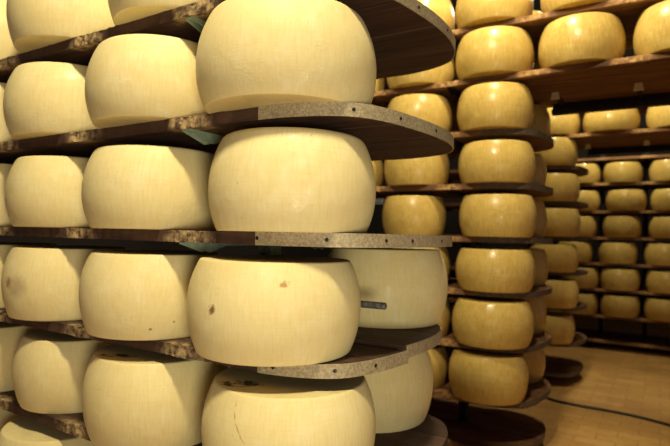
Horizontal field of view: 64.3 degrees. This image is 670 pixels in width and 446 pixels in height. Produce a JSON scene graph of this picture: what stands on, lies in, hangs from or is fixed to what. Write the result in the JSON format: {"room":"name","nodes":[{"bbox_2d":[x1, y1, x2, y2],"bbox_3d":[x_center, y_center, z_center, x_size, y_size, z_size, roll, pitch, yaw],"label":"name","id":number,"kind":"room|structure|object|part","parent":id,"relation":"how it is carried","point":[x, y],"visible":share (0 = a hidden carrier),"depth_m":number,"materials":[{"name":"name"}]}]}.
{"room":"cheese aging warehouse","nodes":[
{"label":"cheese aging warehouse","id":0,"kind":"room"},
{"bbox_2d":[228,305,669,445],"bbox_3d":[1.844,1.585,4.292,9.500,0.100,12.100,1,-1,31],"label":"floor","id":1,"kind":"structure","parent":0,"point":[622,378],"depth_m":4.81,"materials":[{"name":"wood"}]},
{"bbox_2d":[0,0,455,445],"bbox_3d":[-0.967,0.235,2.331,2.937,2.400,0.832,1,-1,31],"label":"storage rack","id":2,"kind":"object","parent":1,"relation":"on","point":[407,37],"visible":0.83,"depth_m":1.63,"materials":[{"name":"brown wood"}]},
{"bbox_2d":[0,82,15,141],"bbox_3d":[-1.445,-0.442,2.324,0.466,0.253,0.466,1,-1,31],"label":"cheese wheel","id":3,"kind":"object","parent":2,"relation":"on","point":[5,135],"visible":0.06,"depth_m":2.14,"materials":[{"name":"beige food"}]},
{"bbox_2d":[0,409,19,430],"bbox_3d":[-1.474,0.873,2.289,0.469,0.260,0.470,1,-1,31],"label":"cheese wheel","id":4,"kind":"object","parent":2,"relation":"on","point":[5,416],"visible":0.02,"depth_m":2.14,"materials":[{"name":"beige food"}]},
{"bbox_2d":[0,0,20,59],"bbox_3d":[-1.426,-0.773,2.322,0.466,0.257,0.466,1,-1,31],"label":"cheese wheel","id":5,"kind":"object","parent":2,"relation":"on","point":[7,49],"visible":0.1,"depth_m":2.13,"materials":[{"name":"beige food"}]},
{"bbox_2d":[0,321,37,391],"bbox_3d":[-1.447,0.546,2.281,0.477,0.255,0.478,1,-1,31],"label":"cheese wheel","id":6,"kind":"object","parent":2,"relation":"on","point":[11,334],"visible":0.17,"depth_m":2.12,"materials":[{"name":"beige food"}]},
{"bbox_2d":[0,163,54,227],"bbox_3d":[-1.437,-0.112,2.319,0.467,0.254,0.467,1,-1,31],"label":"cheese wheel","id":7,"kind":"object","parent":2,"relation":"on","point":[4,168],"visible":0.19,"depth_m":2.13,"materials":[{"name":"beige food"}]},
{"bbox_2d":[0,242,56,308],"bbox_3d":[-1.437,0.217,2.312,0.473,0.256,0.474,1,-1,31],"label":"cheese wheel","id":8,"kind":"object","parent":2,"relation":"on","point":[5,247],"visible":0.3,"depth_m":2.14,"materials":[{"name":"beige food"}]},
{"bbox_2d":[0,416,95,445],"bbox_3d":[-1.035,0.881,2.021,0.474,0.253,0.475,1,-1,31],"label":"cheese wheel","id":9,"kind":"object","parent":2,"relation":"on","point":[21,431],"visible":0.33,"depth_m":1.88,"materials":[{"name":"beige food"}]},
{"bbox_2d":[3,62,99,139],"bbox_3d":[-1.013,-0.438,2.062,0.462,0.254,0.462,1,-1,31],"label":"cheese wheel","id":10,"kind":"object","parent":2,"relation":"on","point":[40,99],"visible":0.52,"depth_m":1.85,"materials":[{"name":"beige food"}]},
{"bbox_2d":[5,155,106,228],"bbox_3d":[-1.002,-0.107,2.053,0.460,0.252,0.460,1,-1,31],"label":"cheese wheel","id":11,"kind":"object","parent":2,"relation":"on","point":[41,190],"visible":0.55,"depth_m":1.84,"materials":[{"name":"beige food"}]},
{"bbox_2d":[6,0,114,52],"bbox_3d":[-0.989,-0.772,2.043,0.477,0.262,0.478,1,-1,31],"label":"cheese wheel","id":12,"kind":"object","parent":2,"relation":"on","point":[32,24],"visible":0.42,"depth_m":1.84,"materials":[{"name":"beige food"}]},
{"bbox_2d":[13,329,112,413],"bbox_3d":[-0.996,0.552,2.081,0.465,0.255,0.465,1,-1,31],"label":"cheese wheel","id":13,"kind":"object","parent":2,"relation":"on","point":[49,367],"visible":0.42,"depth_m":1.88,"materials":[{"name":"beige food"}]},
{"bbox_2d":[1,246,126,320],"bbox_3d":[-1.026,0.221,2.069,0.471,0.255,0.472,1,-1,31],"label":"cheese wheel","id":14,"kind":"object","parent":2,"relation":"on","point":[39,283],"visible":0.64,"depth_m":1.86,"materials":[{"name":"beige food"}]},
{"bbox_2d":[85,34,207,128],"bbox_3d":[-0.570,-0.433,1.762,0.466,0.251,0.466,1,-1,31],"label":"cheese wheel","id":15,"kind":"object","parent":2,"relation":"on","point":[130,79],"visible":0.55,"depth_m":1.56,"materials":[{"name":"beige food"}]},
{"bbox_2d":[81,145,216,230],"bbox_3d":[-0.591,-0.105,1.781,0.464,0.253,0.464,1,-1,31],"label":"cheese wheel","id":16,"kind":"object","parent":2,"relation":"on","point":[154,187],"visible":0.77,"depth_m":1.58,"materials":[{"name":"beige food"}]},
{"bbox_2d":[79,250,218,340],"bbox_3d":[-0.599,0.225,1.780,0.477,0.254,0.478,1,-1,31],"label":"cheese wheel","id":17,"kind":"object","parent":2,"relation":"on","point":[135,295],"visible":0.67,"depth_m":1.57,"materials":[{"name":"beige food"}]},
{"bbox_2d":[82,344,227,445],"bbox_3d":[-0.584,0.551,1.767,0.475,0.262,0.476,1,-1,31],"label":"cheese wheel","id":18,"kind":"object","parent":2,"relation":"on","point":[131,396],"visible":0.66,"depth_m":1.57,"materials":[{"name":"beige food"}]},
{"bbox_2d":[108,0,201,25],"bbox_3d":[-0.513,-0.767,1.773,0.473,0.262,0.474,1,-1,31],"label":"cheese wheel","id":19,"kind":"object","parent":2,"relation":"on","point":[122,11],"visible":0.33,"depth_m":1.60,"materials":[{"name":"beige food"}]},
{"bbox_2d":[186,255,360,366],"bbox_3d":[-0.170,0.228,1.515,0.500,0.254,0.500,1,-1,31],"label":"cheese wheel","id":20,"kind":"object","parent":2,"relation":"on","point":[244,310],"visible":1,"depth_m":1.31,"materials":[{"name":"beige food"}]},
{"bbox_2d":[196,0,375,113],"bbox_3d":[-0.134,-0.435,1.498,0.500,0.262,0.500,1,-1,31],"label":"cheese wheel","id":21,"kind":"object","parent":2,"relation":"on","point":[250,53],"visible":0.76,"depth_m":1.28,"materials":[{"name":"beige food"}]},
{"bbox_2d":[201,367,375,445],"bbox_3d":[-0.126,0.555,1.479,0.490,0.260,0.490,1,-1,31],"label":"cheese wheel","id":22,"kind":"object","parent":2,"relation":"on","point":[242,407],"visible":0.82,"depth_m":1.30,"materials":[{"name":"beige food"}]},
{"bbox_2d":[208,127,375,233],"bbox_3d":[-0.118,-0.105,1.508,0.468,0.263,0.468,1,-1,31],"label":"cheese wheel","id":23,"kind":"object","parent":2,"relation":"on","point":[264,179],"visible":0.94,"depth_m":1.31,"materials":[{"name":"beige food"}]},
{"bbox_3d":[-1.031,0.235,2.291,2.768,0.020,0.021,1,-1,31],"label":"stop rod","id":24,"kind":"part","parent":2,"relation":"part of","materials":[{"name":"grey metal"}]},
{"bbox_3d":[-1.030,-0.075,2.300,2.755,0.020,0.021,1,-1,31],"label":"stop rod","id":25,"kind":"part","parent":2,"relation":"part of","materials":[{"name":"grey metal"}]},
{"bbox_2d":[327,247,447,328],"bbox_3d":[0.185,0.227,1.993,0.477,0.266,0.478,1,-1,31],"label":"cheese wheel","id":26,"kind":"object","parent":2,"relation":"on","point":[412,283],"visible":0.62,"depth_m":1.79,"materials":[{"name":"beige food"}]},
{"bbox_2d":[364,351,432,432],"bbox_3d":[0.128,0.570,1.968,0.475,0.262,0.476,1,-1,31],"label":"cheese wheel","id":27,"kind":"object","parent":2,"relation":"on","point":[401,395],"visible":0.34,"depth_m":1.77,"materials":[{"name":"beige food"}]},
{"bbox_2d":[371,0,669,445],"bbox_3d":[1.185,-0.024,3.576,4.100,3.059,0.822,1,-1,31],"label":"storage rack","id":28,"kind":"object","parent":1,"relation":"on","point":[642,81],"visible":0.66,"depth_m":3.38,"materials":[{"name":"brown wood"}]},
{"bbox_2d":[372,160,383,186],"bbox_3d":[0.136,-0.378,3.910,0.465,0.257,0.466,1,-1,31],"label":"cheese wheel","id":29,"kind":"object","parent":28,"relation":"on","point":[378,166],"visible":0.06,"depth_m":3.78,"materials":[{"name":"yellow food"}]},
{"bbox_2d":[375,78,384,90],"bbox_3d":[0.138,-1.040,3.919,0.470,0.261,0.471,1,-1,31],"label":"cheese wheel","id":30,"kind":"object","parent":28,"relation":"on","point":[380,83],"visible":0.04,"depth_m":3.79,"materials":[{"name":"yellow food"}]},
{"bbox_2d":[382,195,445,234],"bbox_3d":[0.540,-0.046,3.652,0.446,0.260,0.447,1,-1,31],"label":"cheese wheel","id":31,"kind":"object","parent":28,"relation":"on","point":[401,214],"visible":0.88,"depth_m":3.47,"materials":[{"name":"yellow food"}]},
{"bbox_2d":[384,154,449,185],"bbox_3d":[0.560,-0.377,3.650,0.455,0.262,0.455,1,-1,31],"label":"cheese wheel","id":32,"kind":"object","parent":28,"relation":"on","point":[434,170],"visible":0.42,"depth_m":3.46,"materials":[{"name":"yellow food"}]},
{"bbox_2d":[388,93,451,131],"bbox_3d":[0.572,-0.707,3.639,0.450,0.262,0.450,1,-1,31],"label":"cheese wheel","id":33,"kind":"object","parent":28,"relation":"on","point":[435,109],"visible":0.58,"depth_m":3.45,"materials":[{"name":"yellow food"}]},
{"bbox_2d":[387,59,454,88],"bbox_3d":[0.587,-1.036,3.650,0.464,0.261,0.463,1,-1,31],"label":"cheese wheel","id":34,"kind":"object","parent":28,"relation":"on","point":[445,73],"visible":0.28,"depth_m":3.47,"materials":[{"name":"yellow food"}]},
{"bbox_2d":[418,0,454,29],"bbox_3d":[0.581,-1.366,3.634,0.464,0.262,0.464,1,-1,31],"label":"cheese wheel","id":35,"kind":"object","parent":28,"relation":"on","point":[444,9],"visible":0.2,"depth_m":3.44,"materials":[{"name":"yellow food"}]},
{"bbox_2d":[423,247,449,278],"bbox_3d":[0.551,0.283,3.631,0.472,0.261,0.473,1,-1,31],"label":"cheese wheel","id":36,"kind":"object","parent":28,"relation":"on","point":[444,251],"visible":0.09,"depth_m":3.50,"materials":[{"name":"yellow food"}]},
{"bbox_2d":[428,345,448,388],"bbox_3d":[0.536,0.945,3.619,0.474,0.256,0.475,1,-1,31],"label":"cheese wheel","id":37,"kind":"object","parent":28,"relation":"on","point":[438,355],"visible":0.2,"depth_m":3.45,"materials":[{"name":"yellow food"}]},
{"bbox_2d":[438,298,450,336],"bbox_3d":[0.554,0.614,3.615,0.469,0.258,0.470,1,-1,31],"label":"cheese wheel","id":38,"kind":"object","parent":28,"relation":"on","point":[445,320],"visible":0.11,"depth_m":3.48,"materials":[{"name":"yellow food"}]},
{"bbox_2d":[449,347,528,405],"bbox_3d":[0.957,0.939,3.334,0.494,0.274,0.494,1,-1,31],"label":"cheese wheel","id":39,"kind":"object","parent":28,"relation":"on","point":[475,376],"visible":0.85,"depth_m":3.14,"materials":[{"name":"yellow food"}]},
{"bbox_2d":[452,295,533,349],"bbox_3d":[0.983,0.611,3.329,0.492,0.270,0.492,1,-1,31],"label":"cheese wheel","id":40,"kind":"object","parent":28,"relation":"on","point":[496,323],"visible":0.96,"depth_m":3.13,"materials":[{"name":"yellow food"}]},
{"bbox_2d":[456,0,533,28],"bbox_3d":[1.014,-1.362,3.400,0.490,0.262,0.490,1,-1,31],"label":"cheese wheel","id":41,"kind":"object","parent":28,"relation":"on","point":[469,13],"visible":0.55,"depth_m":3.22,"materials":[{"name":"yellow food"}]},
{"bbox_2d":[456,26,534,79],"bbox_3d":[1.010,-1.039,3.377,0.478,0.275,0.478,1,-1,31],"label":"cheese wheel","id":42,"kind":"object","parent":28,"relation":"on","point":[492,50],"visible":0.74,"depth_m":3.18,"materials":[{"name":"yellow food"}]},
{"bbox_2d":[456,248,534,292],"bbox_3d":[1.004,0.290,3.348,0.494,0.255,0.494,1,-1,31],"label":"cheese wheel","id":43,"kind":"object","parent":28,"relation":"on","point":[492,270],"visible":1,"depth_m":3.15,"materials":[{"name":"yellow food"}]},
{"bbox_2d":[457,82,533,131],"bbox_3d":[1.011,-0.707,3.372,0.466,0.270,0.466,1,-1,31],"label":"cheese wheel","id":44,"kind":"object","parent":28,"relation":"on","point":[490,105],"visible":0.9,"depth_m":3.18,"materials":[{"name":"yellow food"}]},
{"bbox_2d":[458,139,535,183],"bbox_3d":[1.020,-0.369,3.368,0.468,0.254,0.468,1,-1,31],"label":"cheese wheel","id":45,"kind":"object","parent":28,"relation":"on","point":[497,160],"visible":0.88,"depth_m":3.17,"materials":[{"name":"yellow food"}]},
{"bbox_2d":[459,194,536,237],"bbox_3d":[1.022,-0.041,3.356,0.481,0.257,0.482,1,-1,31],"label":"cheese wheel","id":46,"kind":"object","parent":28,"relation":"on","point":[480,215],"visible":0.94,"depth_m":3.16,"materials":[{"name":"yellow food"}]},
{"bbox_2d":[485,247,548,285],"bbox_3d":[1.284,0.306,3.824,0.479,0.253,0.480,1,-1,31],"label":"cheese wheel","id":47,"kind":"object","parent":28,"relation":"on","point":[540,257],"visible":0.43,"depth_m":3.64,"materials":[{"name":"yellow food"}]},
{"bbox_2d":[519,296,546,333],"bbox_3d":[1.270,0.633,3.822,0.476,0.259,0.477,1,-1,31],"label":"cheese wheel","id":48,"kind":"object","parent":28,"relation":"on","point":[537,304],"visible":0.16,"depth_m":3.63,"materials":[{"name":"yellow food"}]},
{"bbox_2d":[523,348,544,382],"bbox_3d":[1.262,0.965,3.809,0.466,0.254,0.466,1,-1,31],"label":"cheese wheel","id":49,"kind":"object","parent":28,"relation":"on","point":[535,360],"visible":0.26,"depth_m":3.61,"materials":[{"name":"yellow food"}]},
{"bbox_2d":[533,57,540,69],"bbox_3d":[1.310,-1.015,3.863,0.466,0.259,0.466,1,-1,31],"label":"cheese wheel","id":50,"kind":"object","parent":28,"relation":"on","point":[536,66],"visible":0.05,"depth_m":3.66,"materials":[{"name":"food"}]},
{"bbox_2d":[531,153,546,185],"bbox_3d":[1.285,-0.355,3.856,0.476,0.258,0.476,1,-1,31],"label":"cheese wheel","id":51,"kind":"object","parent":28,"relation":"on","point":[540,175],"visible":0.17,"depth_m":3.67,"materials":[{"name":"yellow food"}]},
{"bbox_2d":[532,201,546,237],"bbox_3d":[1.289,-0.025,3.845,0.467,0.257,0.468,1,-1,31],"label":"cheese wheel","id":52,"kind":"object","parent":28,"relation":"on","point":[541,225],"visible":0.23,"depth_m":3.67,"materials":[{"name":"food"}]},
{"bbox_2d":[530,104,550,135],"bbox_3d":[1.309,-0.685,3.843,0.475,0.258,0.475,1,-1,31],"label":"cheese wheel","id":53,"kind":"object","parent":28,"relation":"on","point":[541,122],"visible":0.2,"depth_m":3.65,"materials":[{"name":"yellow food"}]},
{"bbox_2d":[540,0,608,12],"bbox_3d":[1.459,-1.358,3.143,0.460,0.262,0.460,1,-1,31],"label":"cheese wheel","id":54,"kind":"object","parent":28,"relation":"on","point":[546,5],"visible":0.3,"depth_m":3.03,"materials":[{"name":"yellow food"}]},
{"bbox_2d":[538,12,625,68],"bbox_3d":[1.443,-1.030,3.129,0.466,0.265,0.466,1,-1,31],"label":"cheese wheel","id":55,"kind":"object","parent":28,"relation":"on","point":[585,37],"visible":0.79,"depth_m":2.94,"materials":[{"name":"yellow food"}]},
{"bbox_2d":[633,0,669,55],"bbox_3d":[1.876,-1.024,2.880,0.462,0.262,0.462,1,-1,31],"label":"cheese wheel","id":56,"kind":"object","parent":28,"relation":"on","point":[652,29],"visible":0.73,"depth_m":2.80,"materials":[{"name":"yellow food"}]},
{"bbox_2d":[443,106,669,377],"bbox_3d":[2.576,0.040,5.272,3.900,3.059,0.822,1,-1,31],"label":"storage rack","id":57,"kind":"object","parent":1,"relation":"on","point":[648,140],"visible":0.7,"depth_m":5.23,"materials":[{"name":"brown wood"}]},
{"bbox_2d":[530,244,578,271],"bbox_3d":[2.132,0.339,5.212,0.475,0.259,0.476,1,-1,31],"label":"cheese wheel","id":58,"kind":"object","parent":57,"relation":"on","point":[561,258],"visible":0.69,"depth_m":5.01,"materials":[{"name":"yellow food"}]},
{"bbox_2d":[532,173,579,201],"bbox_3d":[2.146,-0.337,5.221,0.477,0.262,0.478,1,-1,31],"label":"cheese wheel","id":59,"kind":"object","parent":57,"relation":"on","point":[566,186],"visible":0.56,"depth_m":5.01,"materials":[{"name":"yellow food"}]},
{"bbox_2d":[534,137,577,165],"bbox_3d":[2.136,-0.681,5.239,0.473,0.261,0.473,1,-1,31],"label":"cheese wheel","id":60,"kind":"object","parent":57,"relation":"on","point":[564,151],"visible":0.49,"depth_m":5.03,"materials":[{"name":"yellow food"}]},
{"bbox_2d":[543,311,574,343],"bbox_3d":[2.096,1.015,5.206,0.473,0.257,0.474,1,-1,31],"label":"cheese wheel","id":61,"kind":"object","parent":57,"relation":"on","point":[561,326],"visible":0.53,"depth_m":5.00,"materials":[{"name":"yellow food"}]},
{"bbox_2d":[543,278,578,308],"bbox_3d":[2.128,0.677,5.203,0.477,0.258,0.478,1,-1,31],"label":"cheese wheel","id":62,"kind":"object","parent":57,"relation":"on","point":[565,292],"visible":0.61,"depth_m":5.00,"materials":[{"name":"yellow food"}]},
{"bbox_2d":[544,208,580,236],"bbox_3d":[2.150,-0.001,5.211,0.477,0.265,0.478,1,-1,31],"label":"cheese wheel","id":63,"kind":"object","parent":57,"relation":"on","point":[564,222],"visible":0.66,"depth_m":5.00,"materials":[{"name":"yellow food"}]},
{"bbox_2d":[547,108,580,135],"bbox_3d":[2.166,-0.968,5.242,0.469,0.256,0.469,1,-1,31],"label":"cheese wheel","id":64,"kind":"object","parent":57,"relation":"on","point":[561,124],"visible":0.33,"depth_m":5.04,"materials":[{"name":"yellow food"}]},
{"bbox_2d":[583,108,639,132],"bbox_3d":[2.580,-0.952,4.980,0.478,0.232,0.478,1,-1,31],"label":"cheese wheel","id":65,"kind":"object","parent":57,"relation":"on","point":[627,119],"visible":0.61,"depth_m":4.79,"materials":[{"name":"yellow food"}]},
{"bbox_2d":[646,105,669,127],"bbox_3d":[3.023,-0.959,4.717,0.465,0.254,0.465,1,-1,31],"label":"cheese wheel","id":66,"kind":"object","parent":57,"relation":"on","point":[656,117],"visible":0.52,"depth_m":4.63,"materials":[{"name":"yellow food"}]},
{"bbox_2d":[546,397,669,426],"bbox_3d":[2.023,1.531,4.464,1.730,0.021,0.184,0,-1,38],"label":"cable","id":67,"kind":"object","parent":1,"relation":"on","point":[548,398],"visible":0.65,"depth_m":4.33,"materials":[{"name":"black rubber"}]},
{"bbox_2d":[554,153,669,350],"bbox_3d":[3.920,0.268,6.992,3.800,2.729,0.814,1,-1,31],"label":"storage rack","id":68,"kind":"object","parent":1,"relation":"on","point":[644,341],"visible":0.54,"depth_m":6.87,"materials":[{"name":"brown wood"}]},
{"bbox_2d":[557,241,592,261],"bbox_3d":[3.191,0.381,7.105,0.467,0.262,0.468,1,-1,31],"label":"cheese wheel","id":69,"kind":"object","parent":68,"relation":"on","point":[585,249],"visible":0.59,"depth_m":6.90,"materials":[{"name":"yellow food"}]},
{"bbox_2d":[562,267,599,287],"bbox_3d":[3.253,0.717,7.053,0.465,0.256,0.466,1,-1,31],"label":"cheese wheel","id":70,"kind":"object","parent":68,"relation":"on","point":[591,279],"visible":0.56,"depth_m":6.85,"materials":[{"name":"yellow food"}]},
{"bbox_2d":[567,291,597,313],"bbox_3d":[3.235,1.051,7.052,0.468,0.257,0.469,1,-1,31],"label":"cheese wheel","id":71,"kind":"object","parent":68,"relation":"on","point":[590,298],"visible":0.51,"depth_m":6.85,"materials":[{"name":"yellow food"}]},
{"bbox_2d":[578,216,596,236],"bbox_3d":[3.238,0.047,7.089,0.471,0.262,0.472,1,-1,31],"label":"cheese wheel","id":72,"kind":"object","parent":68,"relation":"on","point":[588,228],"visible":0.52,"depth_m":6.88,"materials":[{"name":"yellow food"}]},
{"bbox_2d":[575,163,600,182],"bbox_3d":[3.285,-0.641,7.089,0.475,0.252,0.475,1,-1,31],"label":"cheese wheel","id":73,"kind":"object","parent":68,"relation":"on","point":[594,176],"visible":0.43,"depth_m":6.88,"materials":[{"name":"yellow food"}]},
{"bbox_2d":[577,191,600,210],"bbox_3d":[3.273,-0.286,7.083,0.479,0.259,0.479,1,-1,31],"label":"cheese wheel","id":74,"kind":"object","parent":68,"relation":"on","point":[592,198],"visible":0.5,"depth_m":6.87,"materials":[{"name":"yellow food"}]},
{"bbox_2d":[598,242,637,263],"bbox_3d":[3.630,0.385,6.840,0.467,0.261,0.468,1,-1,31],"label":"cheese wheel","id":75,"kind":"object","parent":68,"relation":"on","point":[614,253],"visible":1,"depth_m":6.66,"materials":[{"name":"yellow food"}]},
{"bbox_2d":[600,293,639,317],"bbox_3d":[3.644,1.053,6.813,0.469,0.260,0.470,1,-1,31],"label":"cheese wheel","id":76,"kind":"object","parent":68,"relation":"on","point":[611,304],"visible":1,"depth_m":6.64,"materials":[{"name":"yellow food"}]},
{"bbox_2d":[600,268,639,290],"bbox_3d":[3.649,0.717,6.821,0.471,0.262,0.472,1,-1,31],"label":"cheese wheel","id":77,"kind":"object","parent":68,"relation":"on","point":[621,279],"visible":1,"depth_m":6.64,"materials":[{"name":"yellow food"}]},
{"bbox_2d":[602,216,641,237],"bbox_3d":[3.676,0.051,6.825,0.461,0.262,0.461,1,-1,31],"label":"cheese wheel","id":78,"kind":"object","parent":68,"relation":"on","point":[612,226],"visible":0.95,"depth_m":6.65,"materials":[{"name":"yellow food"}]},
{"bbox_2d":[603,162,642,182],"bbox_3d":[3.693,-0.636,6.835,0.465,0.250,0.465,1,-1,31],"label":"cheese wheel","id":79,"kind":"object","parent":68,"relation":"on","point":[616,171],"visible":0.85,"depth_m":6.66,"materials":[{"name":"yellow food"}]},
{"bbox_2d":[606,189,646,210],"bbox_3d":[3.723,-0.283,6.813,0.477,0.260,0.478,1,-1,31],"label":"cheese wheel","id":80,"kind":"object","parent":68,"relation":"on","point":[627,199],"visible":0.91,"depth_m":6.63,"materials":[{"name":"yellow food"}]},
{"bbox_2d":[644,297,669,321],"bbox_3d":[4.068,1.060,6.555,0.479,0.253,0.480,1,-1,31],"label":"cheese wheel","id":81,"kind":"object","parent":68,"relation":"on","point":[655,308],"visible":1,"depth_m":6.43,"materials":[{"name":"yellow food"}]},
{"bbox_2d":[644,243,669,265],"bbox_3d":[4.077,0.388,6.567,0.481,0.262,0.482,1,-1,31],"label":"cheese wheel","id":82,"kind":"object","parent":68,"relation":"on","point":[654,254],"visible":1,"depth_m":6.43,"materials":[{"name":"yellow food"}]},
{"bbox_2d":[645,270,669,293],"bbox_3d":[4.088,0.724,6.552,0.479,0.257,0.480,1,-1,31],"label":"cheese wheel","id":83,"kind":"object","parent":68,"relation":"on","point":[657,281],"visible":1,"depth_m":6.44,"materials":[{"name":"yellow food"}]},
{"bbox_2d":[648,217,669,237],"bbox_3d":[4.122,0.059,6.551,0.477,0.254,0.478,1,-1,31],"label":"cheese wheel","id":84,"kind":"object","parent":68,"relation":"on","point":[658,227],"visible":0.96,"depth_m":6.45,"materials":[{"name":"yellow food"}]},
{"bbox_2d":[649,159,669,180],"bbox_3d":[4.138,-0.635,6.563,0.477,0.255,0.478,1,-1,31],"label":"cheese wheel","id":85,"kind":"object","parent":68,"relation":"on","point":[659,170],"visible":0.86,"depth_m":6.46,"materials":[{"name":"yellow food"}]},
{"bbox_2d":[650,189,669,209],"bbox_3d":[4.140,-0.279,6.547,0.466,0.258,0.467,1,-1,31],"label":"cheese wheel","id":86,"kind":"object","parent":68,"relation":"on","point":[660,198],"visible":0.9,"depth_m":6.45,"materials":[{"name":"yellow food"}]},
{"bbox_2d":[450,0,541,29],"bbox_3d":[1.960,-3.913,4.403,9.500,0.100,12.100,1,-1,31],"label":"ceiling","id":87,"kind":"structure","parent":0,"point":[537,6],"depth_m":9.22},
{"bbox_2d":[377,49,669,324],"bbox_3d":[5.034,-0.994,9.462,9.500,5.400,0.100,1,-1,31],"label":"wall","id":88,"kind":"structure","parent":0,"point":[452,226],"depth_m":9.66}
]}

